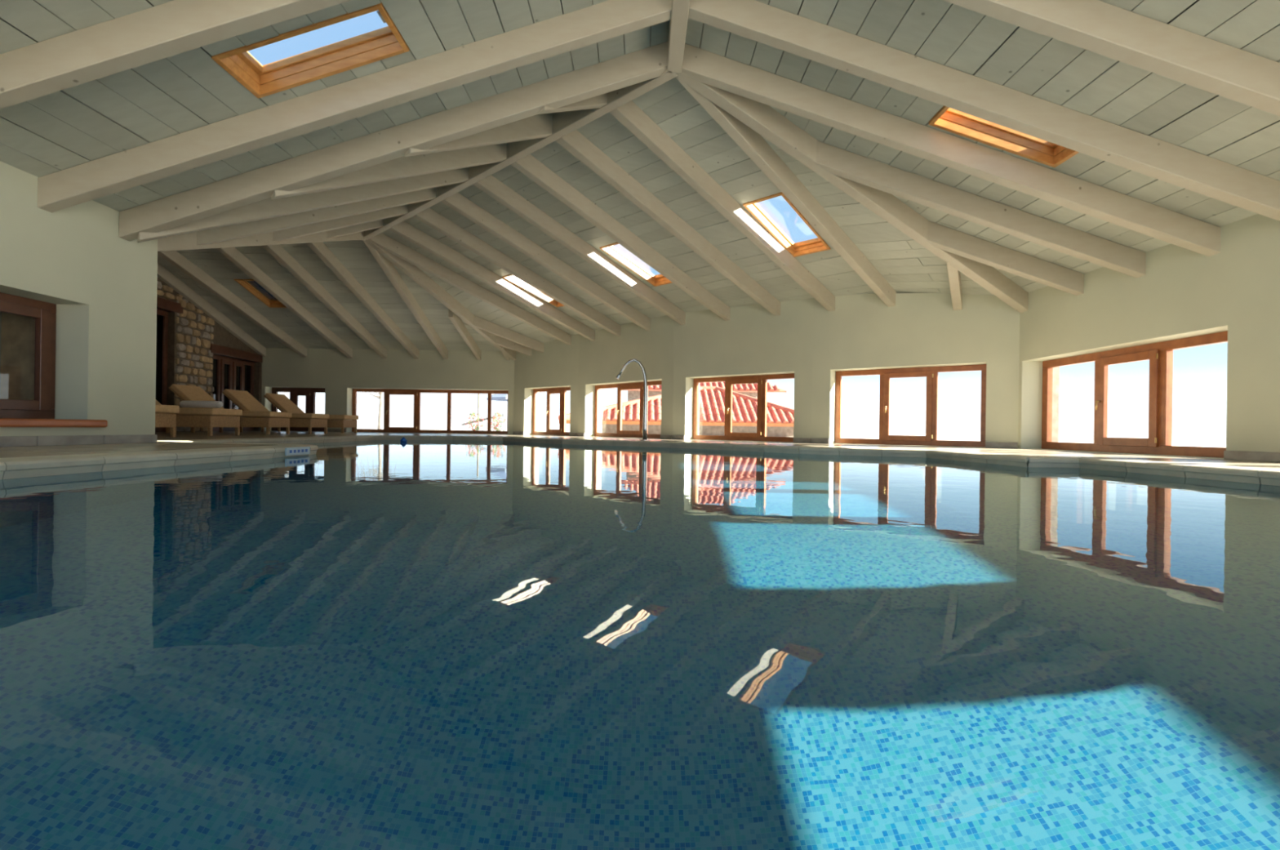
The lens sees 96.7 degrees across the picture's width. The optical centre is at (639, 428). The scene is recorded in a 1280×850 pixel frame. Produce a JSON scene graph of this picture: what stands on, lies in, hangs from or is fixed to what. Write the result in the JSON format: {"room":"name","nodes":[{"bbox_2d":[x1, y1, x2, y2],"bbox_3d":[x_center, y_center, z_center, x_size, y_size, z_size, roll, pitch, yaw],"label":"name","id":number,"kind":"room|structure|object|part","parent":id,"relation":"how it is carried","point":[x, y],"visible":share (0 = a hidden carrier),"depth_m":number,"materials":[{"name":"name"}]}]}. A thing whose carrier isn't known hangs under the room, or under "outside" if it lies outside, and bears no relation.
{"room":"indoor swimming pool","nodes":[
{"label":"indoor swimming pool","id":0,"kind":"room"},
{"bbox_2d":[0,311,1,394],"bbox_3d":[-8.370,-1.137,5.692,6.030,2.760,0.225,1,0,0],"label":"wall","id":1,"kind":"structure","parent":0,"point":[0,312],"depth_m":5.58,"materials":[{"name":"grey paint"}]},
{"bbox_2d":[0,160,157,447],"bbox_3d":[-5.087,-0.962,2.300,0.505,2.286,7.009,1,0,0],"label":"wall","id":2,"kind":"structure","parent":0,"point":[102,285],"depth_m":5.08,"materials":[{"name":"beige paint"}]},
{"bbox_2d":[0,292,56,418],"bbox_3d":[-5.230,-0.598,3.769,0.105,1.026,2.625,1,0,-1],"label":"window","id":3,"kind":"structure","parent":2,"relation":"in","point":[42,406],"depth_m":4.92,"materials":[{"name":"brown wood"}]},
{"bbox_2d":[0,312,35,399],"bbox_3d":[-5.682,-0.769,5.482,0.765,1.800,0.165,1,0,0],"label":"window pane","id":4,"kind":"object","parent":3,"relation":"attached to","point":[18,332],"visible":0.08,"depth_m":5.40,"materials":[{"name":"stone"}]},
{"bbox_3d":[-5.217,-0.199,4.404,0.056,0.086,1.042,1,0,-1],"label":"sash rail","id":5,"kind":"part","parent":3,"relation":"part of","materials":[{"name":"brown wood"}]},
{"bbox_3d":[-5.206,-0.996,4.404,0.056,0.086,1.042,1,0,-1],"label":"sash rail","id":6,"kind":"part","parent":3,"relation":"part of","materials":[{"name":"brown wood"}]},
{"bbox_3d":[-5.037,-0.048,3.779,0.379,0.069,2.883,1,0,0],"label":"window sill","id":7,"kind":"part","parent":2,"relation":"part of","materials":[{"name":"orange wood"}]},
{"bbox_2d":[0,434,157,447],"bbox_3d":[-4.903,0.101,2.303,0.030,0.081,6.998,1,0,-1],"label":"baseboard","id":8,"kind":"structure","parent":2,"relation":"attached to","point":[5,441],"depth_m":4.93,"materials":[{"name":"grey stone"}]},
{"bbox_2d":[156,277,262,431],"bbox_3d":[-10.227,-1.842,10.851,0.528,3.903,10.111,1,0,-6],"label":"wall","id":9,"kind":"structure","parent":0,"point":[194,336],"depth_m":13.04,"materials":[{"name":"beige stone"}]},
{"bbox_2d":[155,309,168,431],"bbox_3d":[-10.238,-1.237,11.383,0.105,2.610,2.113,1,0,-6],"label":"window","id":10,"kind":"structure","parent":9,"relation":"in","point":[162,342],"depth_m":12.31,"materials":[{"name":"brown wood"}]},
{"bbox_3d":[-10.326,-1.239,12.059,0.006,2.436,0.574,1,0,-6],"label":"pane","id":11,"kind":"part","parent":10,"relation":"part of","materials":[{"name":"clear glass"}]},
{"bbox_2d":[212,354,254,431],"bbox_3d":[-10.614,-0.883,14.758,0.105,1.890,2.022,1,0,-6],"label":"window","id":12,"kind":"structure","parent":9,"relation":"in","point":[228,373],"depth_m":14.65,"materials":[{"name":"brown wood"}]},
{"bbox_3d":[-10.548,-0.882,14.028,0.006,1.716,0.383,1,0,-6],"label":"pane","id":13,"kind":"part","parent":12,"relation":"part of","materials":[{"name":"clear glass"}]},
{"bbox_3d":[-10.573,-0.882,14.508,0.006,1.558,0.276,1,0,-6],"label":"pane","id":14,"kind":"part","parent":12,"relation":"part of","materials":[{"name":"clear glass"}]},
{"bbox_3d":[-10.551,-1.694,14.509,0.056,0.097,0.246,1,0,-6],"label":"sash rail","id":15,"kind":"part","parent":12,"relation":"part of","materials":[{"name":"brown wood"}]},
{"bbox_3d":[-10.629,-0.883,15.010,0.006,1.558,0.276,1,0,-6],"label":"pane","id":16,"kind":"part","parent":12,"relation":"part of","materials":[{"name":"clear glass"}]},
{"bbox_3d":[-10.606,-1.695,15.011,0.056,0.097,0.246,1,0,-6],"label":"sash rail","id":17,"kind":"part","parent":12,"relation":"part of","materials":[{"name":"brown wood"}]},
{"bbox_3d":[-10.708,-0.884,15.484,0.006,1.716,0.383,1,0,-6],"label":"pane","id":18,"kind":"part","parent":12,"relation":"part of","materials":[{"name":"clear glass"}]},
{"bbox_2d":[261,347,514,434],"bbox_3d":[-7.453,-1.049,16.170,8.227,2.394,0.540,1,0,0],"label":"wall","id":19,"kind":"structure","parent":0,"point":[330,369],"depth_m":15.90,"materials":[{"name":"beige paint"}]},
{"bbox_2d":[271,387,324,431],"bbox_3d":[-9.646,-0.542,16.189,1.677,1.236,0.165,1,0,0],"label":"window","id":20,"kind":"structure","parent":19,"relation":"in","point":[309,393],"depth_m":16.19,"materials":[{"name":"brown wood"}]},
{"bbox_3d":[-9.623,-0.992,16.195,0.241,0.120,0.056,1,0,0],"label":"sash rail","id":21,"kind":"part","parent":20,"relation":"part of","materials":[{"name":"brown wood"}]},
{"bbox_2d":[327,428,346,431],"bbox_3d":[-8.508,0.051,15.888,0.608,0.081,0.030,1,0,0],"label":"baseboard","id":22,"kind":"structure","parent":19,"relation":"attached to","point":[328,429],"depth_m":15.87,"materials":[{"name":"grey stone"}]},
{"bbox_2d":[351,388,508,434],"bbox_3d":[-5.940,-0.491,16.189,4.506,1.236,0.165,1,0,0],"label":"window","id":23,"kind":"structure","parent":19,"relation":"in","point":[416,393],"depth_m":16.19,"materials":[{"name":"brown wood"}]},
{"bbox_3d":[-6.792,0.001,16.195,0.699,0.086,0.056,1,0,0],"label":"sash rail","id":24,"kind":"part","parent":23,"relation":"part of","materials":[{"name":"brown wood"}]},
{"bbox_3d":[-6.778,-1.006,16.195,0.699,0.086,0.056,1,0,0],"label":"sash rail","id":25,"kind":"part","parent":23,"relation":"part of","materials":[{"name":"brown wood"}]},
{"bbox_2d":[513,333,578,435],"bbox_3d":[-2.357,-1.100,15.266,2.952,2.638,0.540,1,0,40],"label":"wall","id":26,"kind":"structure","parent":0,"point":[557,366],"depth_m":15.06,"materials":[{"name":"beige paint"}]},
{"bbox_2d":[512,431,524,434],"bbox_3d":[-3.367,0.123,15.741,0.455,0.081,0.030,1,0,40],"label":"baseboard","id":27,"kind":"structure","parent":26,"relation":"attached to","point":[513,432],"depth_m":15.73,"materials":[{"name":"grey stone"}]},
{"bbox_2d":[532,386,570,435],"bbox_3d":[-2.285,-0.458,15.223,1.845,1.272,0.165,1,0,40],"label":"window","id":28,"kind":"structure","parent":26,"relation":"in","point":[562,390],"depth_m":15.31,"materials":[{"name":"brown wood"}]},
{"bbox_3d":[-2.275,0.064,15.215,0.402,0.086,0.056,1,0,40],"label":"sash rail","id":29,"kind":"part","parent":28,"relation":"part of","materials":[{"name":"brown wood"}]},
{"bbox_3d":[-2.261,-0.979,15.215,0.402,0.086,0.056,1,0,40],"label":"sash rail","id":30,"kind":"part","parent":28,"relation":"part of","materials":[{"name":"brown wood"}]},
{"bbox_2d":[568,432,577,435],"bbox_3d":[-1.681,0.146,14.305,0.272,0.081,0.030,1,0,40],"label":"baseboard","id":31,"kind":"structure","parent":26,"relation":"attached to","point":[570,433],"depth_m":14.29,"materials":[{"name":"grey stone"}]},
{"bbox_2d":[157,70,994,359],"bbox_3d":[-5.274,-2.904,9.286,18.560,2.073,13.538,1,0,40],"label":"ceiling","id":32,"kind":"structure","parent":0,"point":[660,171],"depth_m":9.45,"materials":[{"name":"white wood"}]},
{"bbox_2d":[234,279,286,307],"bbox_3d":[-8.492,-3.152,13.020,0.750,0.528,1.200,1,0,0],"label":"window","id":33,"kind":"structure","parent":32,"relation":"attached to","point":[251,286],"depth_m":13.16,"materials":[{"name":"brown wood"}]},
{"bbox_3d":[-8.839,-3.215,13.020,0.054,0.379,1.092,1,0,0],"label":"sash","id":34,"kind":"part","parent":33,"relation":"part of","materials":[{"name":"brown wood"}]},
{"bbox_3d":[-8.491,-3.209,13.020,0.642,0.330,1.092,1,0,0],"label":"pane","id":35,"kind":"part","parent":33,"relation":"part of","materials":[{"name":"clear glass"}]},
{"bbox_2d":[502,274,564,307],"bbox_3d":[-2.115,-2.985,11.982,0.600,0.554,1.440,1,0,43],"label":"window","id":36,"kind":"structure","parent":32,"relation":"attached to","point":[510,277],"depth_m":12.16,"materials":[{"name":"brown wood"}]},
{"bbox_3d":[-2.314,-3.046,12.168,0.054,0.408,1.332,1,0,43],"label":"sash","id":37,"kind":"part","parent":36,"relation":"part of","materials":[{"name":"brown wood"}]},
{"bbox_2d":[599,242,672,286],"bbox_3d":[0.012,-2.955,10.007,0.585,0.554,1.440,1,0,43],"label":"window","id":38,"kind":"structure","parent":32,"relation":"attached to","point":[655,280],"depth_m":10.26,"materials":[{"name":"brown wood"}]},
{"bbox_3d":[-0.182,-3.016,10.188,0.054,0.408,1.332,1,0,43],"label":"sash","id":39,"kind":"part","parent":38,"relation":"part of","materials":[{"name":"brown wood"}]},
{"bbox_3d":[0.476,-2.827,10.509,0.585,0.076,0.069,1,0,43],"label":"sash","id":40,"kind":"part","parent":38,"relation":"part of","materials":[{"name":"brown wood"}]},
{"bbox_2d":[742,191,831,257],"bbox_3d":[2.105,-2.926,8.063,0.600,0.554,1.440,1,0,43],"label":"window","id":41,"kind":"structure","parent":32,"relation":"attached to","point":[815,245],"depth_m":8.30,"materials":[{"name":"brown wood"}]},
{"bbox_3d":[1.906,-2.987,8.248,0.054,0.408,1.332,1,0,43],"label":"sash","id":42,"kind":"part","parent":41,"relation":"part of","materials":[{"name":"brown wood"}]},
{"bbox_3d":[2.570,-2.798,8.565,0.600,0.076,0.069,1,0,43],"label":"sash","id":43,"kind":"part","parent":41,"relation":"part of","materials":[{"name":"brown wood"}]},
{"bbox_2d":[577,315,674,439],"bbox_3d":[-0.227,-1.094,13.210,0.540,2.685,3.637,1,0,-43],"label":"wall","id":44,"kind":"structure","parent":0,"point":[602,359],"depth_m":12.91,"materials":[{"name":"beige paint"}]},
{"bbox_2d":[577,432,584,435],"bbox_3d":[-1.467,0.149,14.101,0.030,0.081,0.296,1,0,-43],"label":"baseboard","id":45,"kind":"structure","parent":44,"relation":"attached to","point":[578,433],"depth_m":14.08,"materials":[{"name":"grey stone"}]},
{"bbox_2d":[594,380,661,438],"bbox_3d":[-0.237,-0.429,13.239,0.165,1.272,2.628,1,0,-43],"label":"window","id":46,"kind":"structure","parent":44,"relation":"in","point":[636,385],"depth_m":13.45,"materials":[{"name":"brown wood"}]},
{"bbox_3d":[-0.222,0.092,13.223,0.056,0.086,0.668,1,0,-43],"label":"sash rail","id":47,"kind":"part","parent":46,"relation":"part of","materials":[{"name":"brown wood"}]},
{"bbox_3d":[-0.208,-0.950,13.223,0.056,0.086,0.668,1,0,-43],"label":"sash rail","id":48,"kind":"part","parent":46,"relation":"part of","materials":[{"name":"brown wood"}]},
{"bbox_2d":[660,435,671,439],"bbox_3d":[0.550,0.177,11.950,0.030,0.081,0.333,1,0,-43],"label":"baseboard","id":49,"kind":"structure","parent":44,"relation":"attached to","point":[664,437],"depth_m":11.92,"materials":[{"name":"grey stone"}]},
{"bbox_2d":[0,0,1279,313],"bbox_3d":[0.421,-2.765,4.650,11.685,2.193,11.701,1,0,0],"label":"ceiling","id":50,"kind":"structure","parent":0,"point":[1170,109],"depth_m":4.65,"materials":[{"name":"white wood"}]},
{"bbox_2d":[211,2,408,98],"bbox_3d":[-2.438,-2.920,4.282,1.200,0.606,0.495,1,0,0],"label":"frame","id":51,"kind":"structure","parent":50,"relation":"attached to","point":[262,81],"depth_m":4.48,"materials":[{"name":"brown wood"}]},
{"bbox_3d":[-3.005,-2.818,4.282,0.069,0.080,0.495,1,0,0],"label":"sash","id":52,"kind":"part","parent":51,"relation":"part of","materials":[{"name":"brown wood"}]},
{"bbox_3d":[-2.437,-2.996,4.503,1.092,0.417,0.054,1,0,0],"label":"sash","id":53,"kind":"part","parent":51,"relation":"part of","materials":[{"name":"brown wood"}]},
{"bbox_3d":[-1.937,-3.108,4.282,0.036,0.030,0.120,1,0,0],"label":"handle","id":54,"kind":"part","parent":51,"relation":"part of","materials":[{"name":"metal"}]},
{"bbox_2d":[928,106,1079,167],"bbox_3d":[3.321,-2.769,5.122,1.200,0.602,0.495,1,0,0],"label":"window","id":55,"kind":"structure","parent":50,"relation":"attached to","point":[948,119],"depth_m":5.33,"materials":[{"name":"brown wood"}]},
{"bbox_3d":[3.322,-2.846,5.343,1.092,0.414,0.054,1,0,0],"label":"sash","id":56,"kind":"part","parent":55,"relation":"part of","materials":[{"name":"brown wood"}]},
{"bbox_3d":[3.885,-2.654,5.122,0.069,0.080,0.495,1,0,0],"label":"sash","id":57,"kind":"part","parent":55,"relation":"part of","materials":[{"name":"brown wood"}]},
{"bbox_2d":[0,431,1279,468],"bbox_3d":[-2.464,0.178,7.327,16.617,0.007,17.565,1,0,0],"label":"floor","id":58,"kind":"structure","parent":0,"point":[6,451],"depth_m":6.43,"materials":[{"name":"beige stone"}]},
{"bbox_2d":[155,404,179,437],"bbox_3d":[-7.338,-0.360,7.500,1.995,0.935,0.690,1,0,0],"label":"sun lounger","id":59,"kind":"object","parent":58,"relation":"on","point":[163,419],"visible":0.24,"depth_m":7.67,"materials":[{"name":"beige wicker"}]},
{"bbox_2d":[155,404,179,413],"bbox_3d":[-6.999,-0.275,7.500,1.315,0.105,0.690,1,0,0],"label":"cushion","id":60,"kind":"object","parent":59,"relation":"on","point":[159,408],"depth_m":7.65,"materials":[{"name":"beige fabric"}]},
{"bbox_3d":[-6.406,0.053,7.805,0.050,0.135,0.050,1,0,0],"label":"leg","id":61,"kind":"part","parent":59,"relation":"part of","materials":[{"name":"beige wicker"}]},
{"bbox_2d":[155,400,242,435],"bbox_3d":[-7.728,-0.365,9.300,1.995,0.935,0.690,1,0,0],"label":"sun lounger","id":62,"kind":"object","parent":58,"relation":"on","point":[187,416],"visible":0.35,"depth_m":8.97,"materials":[{"name":"beige wicker"}]},
{"bbox_2d":[179,400,222,408],"bbox_3d":[-7.232,-0.403,9.380,0.646,0.116,0.116,1,0,0],"label":"rolled towel","id":63,"kind":"object","parent":62,"relation":"on","point":[214,404],"visible":1,"depth_m":9.33,"materials":[{"name":"white fabric"}]},
{"bbox_2d":[168,407,242,415],"bbox_3d":[-7.389,-0.280,9.300,1.315,0.105,0.690,1,0,0],"label":"cushion","id":64,"kind":"object","parent":62,"relation":"on","point":[183,411],"depth_m":8.97,"materials":[{"name":"beige fabric"}]},
{"bbox_3d":[-6.796,0.048,8.995,0.050,0.135,0.050,1,0,0],"label":"leg","id":65,"kind":"part","parent":62,"relation":"part of","materials":[{"name":"beige wicker"}]},
{"bbox_3d":[-6.796,0.048,9.605,0.050,0.135,0.050,1,0,0],"label":"leg","id":66,"kind":"part","parent":62,"relation":"part of","materials":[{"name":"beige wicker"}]},
{"bbox_2d":[165,383,292,434],"bbox_3d":[-8.028,-0.369,11.160,1.995,0.935,0.690,1,0,0],"label":"sun lounger","id":67,"kind":"object","parent":58,"relation":"on","point":[268,420],"visible":0.6,"depth_m":10.88,"materials":[{"name":"beige wicker"}]},
{"bbox_3d":[-9.006,0.017,10.855,0.050,0.135,0.050,1,0,0],"label":"leg","id":68,"kind":"part","parent":67,"relation":"part of","materials":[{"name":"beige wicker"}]},
{"bbox_3d":[-8.657,-0.520,11.160,0.627,0.551,0.680,1,0,0],"label":"frame","id":69,"kind":"part","parent":67,"relation":"part of","materials":[{"name":"beige wicker"}]},
{"bbox_3d":[-9.006,0.017,11.465,0.050,0.135,0.050,1,0,0],"label":"leg","id":70,"kind":"part","parent":67,"relation":"part of","materials":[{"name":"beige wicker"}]},
{"bbox_3d":[-8.620,-0.561,11.160,0.641,0.569,0.680,1,0,0],"label":"backrest","id":71,"kind":"part","parent":67,"relation":"part of","materials":[{"name":"brown wicker"}]},
{"bbox_2d":[201,410,292,417],"bbox_3d":[-7.689,-0.284,11.160,1.315,0.105,0.690,1,0,0],"label":"cushion","id":72,"kind":"object","parent":67,"relation":"on","point":[245,413],"depth_m":10.82,"materials":[{"name":"beige fabric"}]},
{"bbox_3d":[-7.096,0.044,10.855,0.050,0.135,0.050,1,0,0],"label":"leg","id":73,"kind":"part","parent":67,"relation":"part of","materials":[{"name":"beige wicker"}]},
{"bbox_3d":[-7.096,0.044,11.465,0.050,0.135,0.050,1,0,0],"label":"leg","id":74,"kind":"part","parent":67,"relation":"part of","materials":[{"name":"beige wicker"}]},
{"bbox_2d":[219,389,328,433],"bbox_3d":[-8.028,-0.369,12.540,1.995,0.935,0.690,1,0,0],"label":"sun lounger","id":75,"kind":"object","parent":58,"relation":"on","point":[244,400],"visible":0.62,"depth_m":12.30,"materials":[{"name":"beige wicker"}]},
{"bbox_3d":[-8.657,-0.520,12.540,0.627,0.551,0.680,1,0,0],"label":"frame","id":76,"kind":"part","parent":75,"relation":"part of","materials":[{"name":"beige wicker"}]},
{"bbox_3d":[-8.620,-0.561,12.540,0.641,0.569,0.680,1,0,0],"label":"backrest","id":77,"kind":"part","parent":75,"relation":"part of","materials":[{"name":"brown wicker"}]},
{"bbox_2d":[276,413,328,418],"bbox_3d":[-7.689,-0.284,12.540,1.315,0.105,0.690,1,0,0],"label":"cushion","id":78,"kind":"object","parent":75,"relation":"on","point":[310,415],"depth_m":12.20,"materials":[{"name":"beige fabric"}]},
{"bbox_2d":[261,392,358,433],"bbox_3d":[-8.028,-0.369,13.890,1.995,0.935,0.690,1,0,0],"label":"sun lounger","id":79,"kind":"object","parent":58,"relation":"on","point":[281,402],"visible":0.66,"depth_m":13.66,"materials":[{"name":"beige wicker"}]},
{"bbox_3d":[-8.657,-0.520,13.890,0.627,0.551,0.680,1,0,0],"label":"frame","id":80,"kind":"part","parent":79,"relation":"part of","materials":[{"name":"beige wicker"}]},
{"bbox_3d":[-8.620,-0.561,13.890,0.641,0.569,0.680,1,0,0],"label":"backrest","id":81,"kind":"part","parent":79,"relation":"part of","materials":[{"name":"brown wicker"}]},
{"bbox_2d":[296,414,358,419],"bbox_3d":[-7.689,-0.284,13.890,1.315,0.105,0.690,1,0,0],"label":"cushion","id":82,"kind":"object","parent":79,"relation":"on","point":[331,416],"depth_m":13.56,"materials":[{"name":"beige fabric"}]},
{"bbox_2d":[615,358,649,440],"bbox_3d":[-0.126,-0.514,10.020,0.613,1.444,0.167,1,0,0],"label":"spout","id":83,"kind":"object","parent":58,"relation":"on","point":[618,376],"visible":1,"depth_m":9.99,"materials":[{"name":"metal"}]},
{"bbox_2d":[672,297,813,443],"bbox_3d":[2.031,-1.062,11.128,3.327,2.685,0.540,1,0,38],"label":"wall","id":84,"kind":"structure","parent":0,"point":[754,341],"depth_m":10.80,"materials":[{"name":"beige paint"}]},
{"bbox_2d":[671,435,684,439],"bbox_3d":[0.791,0.180,11.727,0.295,0.081,0.030,1,0,38],"label":"baseboard","id":85,"kind":"structure","parent":84,"relation":"attached to","point":[673,437],"depth_m":11.71,"materials":[{"name":"grey stone"}]},
{"bbox_2d":[693,373,794,441],"bbox_3d":[2.023,-0.398,11.152,2.334,1.272,0.165,1,0,38],"label":"window","id":86,"kind":"structure","parent":84,"relation":"in","point":[761,380],"depth_m":11.18,"materials":[{"name":"brown wood"}]},
{"bbox_3d":[2.037,0.124,11.141,0.568,0.086,0.056,1,0,38],"label":"sash rail","id":87,"kind":"part","parent":86,"relation":"part of","materials":[{"name":"brown wood"}]},
{"bbox_3d":[2.052,-0.919,11.141,0.568,0.086,0.056,1,0,38],"label":"sash rail","id":88,"kind":"part","parent":86,"relation":"part of","materials":[{"name":"brown wood"}]},
{"bbox_2d":[811,293,1020,448],"bbox_3d":[4.419,-1.001,9.337,3.388,2.629,0.540,1,0,36],"label":"wall","id":89,"kind":"structure","parent":0,"point":[922,330],"depth_m":9.01,"materials":[{"name":"beige paint"}]},
{"bbox_2d":[793,437,829,443],"bbox_3d":[3.005,0.211,10.001,0.638,0.081,0.044,1,0,36],"label":"baseboard","id":90,"kind":"structure","parent":89,"relation":"attached to","point":[813,440],"depth_m":9.96,"materials":[{"name":"grey stone"}]},
{"bbox_2d":[835,364,986,447],"bbox_3d":[4.384,-0.365,9.380,2.307,1.272,0.165,1,0,36],"label":"window","id":91,"kind":"structure","parent":89,"relation":"in","point":[931,373],"depth_m":9.31,"materials":[{"name":"brown wood"}]},
{"bbox_3d":[4.398,0.156,9.371,0.559,0.086,0.056,1,0,36],"label":"sash rail","id":92,"kind":"part","parent":91,"relation":"part of","materials":[{"name":"brown wood"}]},
{"bbox_3d":[4.413,-0.886,9.371,0.559,0.086,0.056,1,0,36],"label":"sash rail","id":93,"kind":"part","parent":91,"relation":"part of","materials":[{"name":"brown wood"}]},
{"bbox_2d":[985,441,1017,448],"bbox_3d":[5.300,0.243,8.346,0.394,0.081,0.030,1,0,36],"label":"baseboard","id":94,"kind":"structure","parent":89,"relation":"attached to","point":[999,445],"depth_m":8.33,"materials":[{"name":"grey stone"}]},
{"bbox_2d":[1017,213,1279,462],"bbox_3d":[5.802,-0.813,3.520,0.540,2.290,9.796,1,0,-1],"label":"wall","id":95,"kind":"structure","parent":0,"point":[1182,292],"depth_m":5.72,"materials":[{"name":"beige paint"}]},
{"bbox_2d":[1041,330,1227,457],"bbox_3d":[5.786,-0.338,6.760,0.165,1.257,2.835,1,0,-1],"label":"window","id":96,"kind":"structure","parent":95,"relation":"in","point":[1159,354],"depth_m":6.55,"materials":[{"name":"brown wood"}]},
{"bbox_3d":[5.732,-0.291,7.118,0.066,0.120,0.024,1,0,0],"label":"handle","id":97,"kind":"part","parent":96,"relation":"part of","materials":[{"name":"gold metal"}]},
{"bbox_3d":[5.784,0.158,6.760,0.056,0.097,0.619,1,0,-1],"label":"sash rail","id":98,"kind":"part","parent":96,"relation":"part of","materials":[{"name":"brown wood"}]},
{"bbox_3d":[5.798,-0.834,6.760,0.056,0.097,0.619,1,0,-1],"label":"sash rail","id":99,"kind":"part","parent":96,"relation":"part of","materials":[{"name":"brown wood"}]},
{"bbox_2d":[1223,450,1279,462],"bbox_3d":[5.491,0.246,5.040,0.030,0.081,0.593,1,0,-1],"label":"baseboard","id":100,"kind":"structure","parent":95,"relation":"attached to","point":[1228,455],"depth_m":5.08,"materials":[{"name":"grey stone"}]},
{"bbox_3d":[0.824,1.150,5.250,11.916,1.743,13.236,1,0,0],"label":"basin","id":101,"kind":"object","parent":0,"visible":0},
{"bbox_2d":[0,435,1279,485],"bbox_3d":[-0.581,0.246,5.252,9.675,0.091,13.827,1,0,0],"label":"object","id":102,"kind":"structure","parent":101,"relation":"attached to","point":[11,468],"depth_m":4.80,"materials":[{"name":"stone"}]},
{"bbox_2d":[284,446,310,455],"bbox_3d":[-3.155,0.207,5.250,0.015,0.069,0.360,1,0,0],"label":"depth marker","id":103,"kind":"object","parent":102,"relation":"attached to","point":[303,450],"visible":1,"depth_m":5.23,"materials":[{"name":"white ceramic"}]},
{"bbox_2d":[0,440,1279,849],"bbox_3d":[0.836,0.312,5.250,11.913,0.001,13.233,1,0,0],"label":"pool water","id":104,"kind":"object","parent":101,"relation":"in","point":[375,644],"visible":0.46,"depth_m":0.76,"materials":[{"name":"blue liquid"}]},
{"bbox_2d":[400,436,407,442],"bbox_3d":[-4.221,0.211,10.157,0.120,0.120,0.120,1,0,0],"label":"float","id":105,"kind":"object","parent":104,"relation":"on","point":[403,439],"visible":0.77,"depth_m":10.12,"materials":[{"name":"blue plastic"}]},
{"label":"outside","id":106,"kind":"structure","parent":0,"visible":0},
{"bbox_2d":[356,425,1226,447],"bbox_3d":[4.995,0.409,40.000,170.000,0.200,200.000,1,0,0],"label":"ground","id":107,"kind":"structure","parent":106,"point":[1187,442],"depth_m":36.42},
{"bbox_2d":[356,391,396,429],"bbox_3d":[-9.920,-1.127,21.562,1.451,2.601,1.701,1,0,-31],"label":"bare tree","id":108,"kind":"object","parent":107,"relation":"on","point":[380,397],"visible":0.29,"depth_m":21.55,"materials":[{"name":"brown plant"}]},
{"bbox_2d":[465,412,484,430],"bbox_3d":[-5.935,-0.186,20.399,0.670,0.832,0.695,1,0,0],"label":"flowering shrub","id":109,"kind":"object","parent":107,"relation":"on","point":[472,414],"visible":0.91,"depth_m":20.37,"materials":[{"name":"green plant"}]},
{"bbox_2d":[462,416,494,431],"bbox_3d":[-6.524,-0.131,22.800,0.050,0.700,3.121,1,0,-39],"label":"stair rail","id":110,"kind":"object","parent":107,"relation":"on","point":[482,420],"visible":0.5,"depth_m":22.54,"materials":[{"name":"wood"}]},
{"bbox_2d":[477,393,479,430],"bbox_3d":[-5.963,-0.574,21.000,0.055,1.600,0.055,1,0,23],"label":"post","id":111,"kind":"object","parent":107,"relation":"on","point":[477,393],"visible":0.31,"depth_m":20.98,"materials":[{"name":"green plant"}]},
{"bbox_2d":[486,393,507,400],"bbox_3d":[-5.150,-0.738,22.800,1.848,1.950,1.848,1,0,-22],"label":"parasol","id":112,"kind":"object","parent":107,"relation":"on","point":[496,397],"visible":0.16,"depth_m":22.04,"materials":[{"name":"fabric"}]},
{"bbox_2d":[491,411,506,431],"bbox_3d":[-5.113,-0.192,20.415,0.665,0.867,0.685,1,0,-38],"label":"flowering shrub","id":113,"kind":"object","parent":107,"relation":"on","point":[497,423],"visible":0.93,"depth_m":20.33,"materials":[{"name":"green plant"}]},
{"bbox_2d":[558,386,794,436],"bbox_3d":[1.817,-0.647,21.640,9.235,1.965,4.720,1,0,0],"label":"house","id":114,"kind":"structure","parent":107,"relation":"on","point":[780,419],"depth_m":19.80,"materials":[{"name":"red tile"}]},
{"bbox_2d":[626,381,786,400],"bbox_3d":[2.870,-1.423,28.103,7.800,3.546,3.794,1,0,0],"label":"house","id":115,"kind":"structure","parent":107,"relation":"on","point":[749,389],"depth_m":26.63,"materials":[{"name":"red tile"}]}
]}

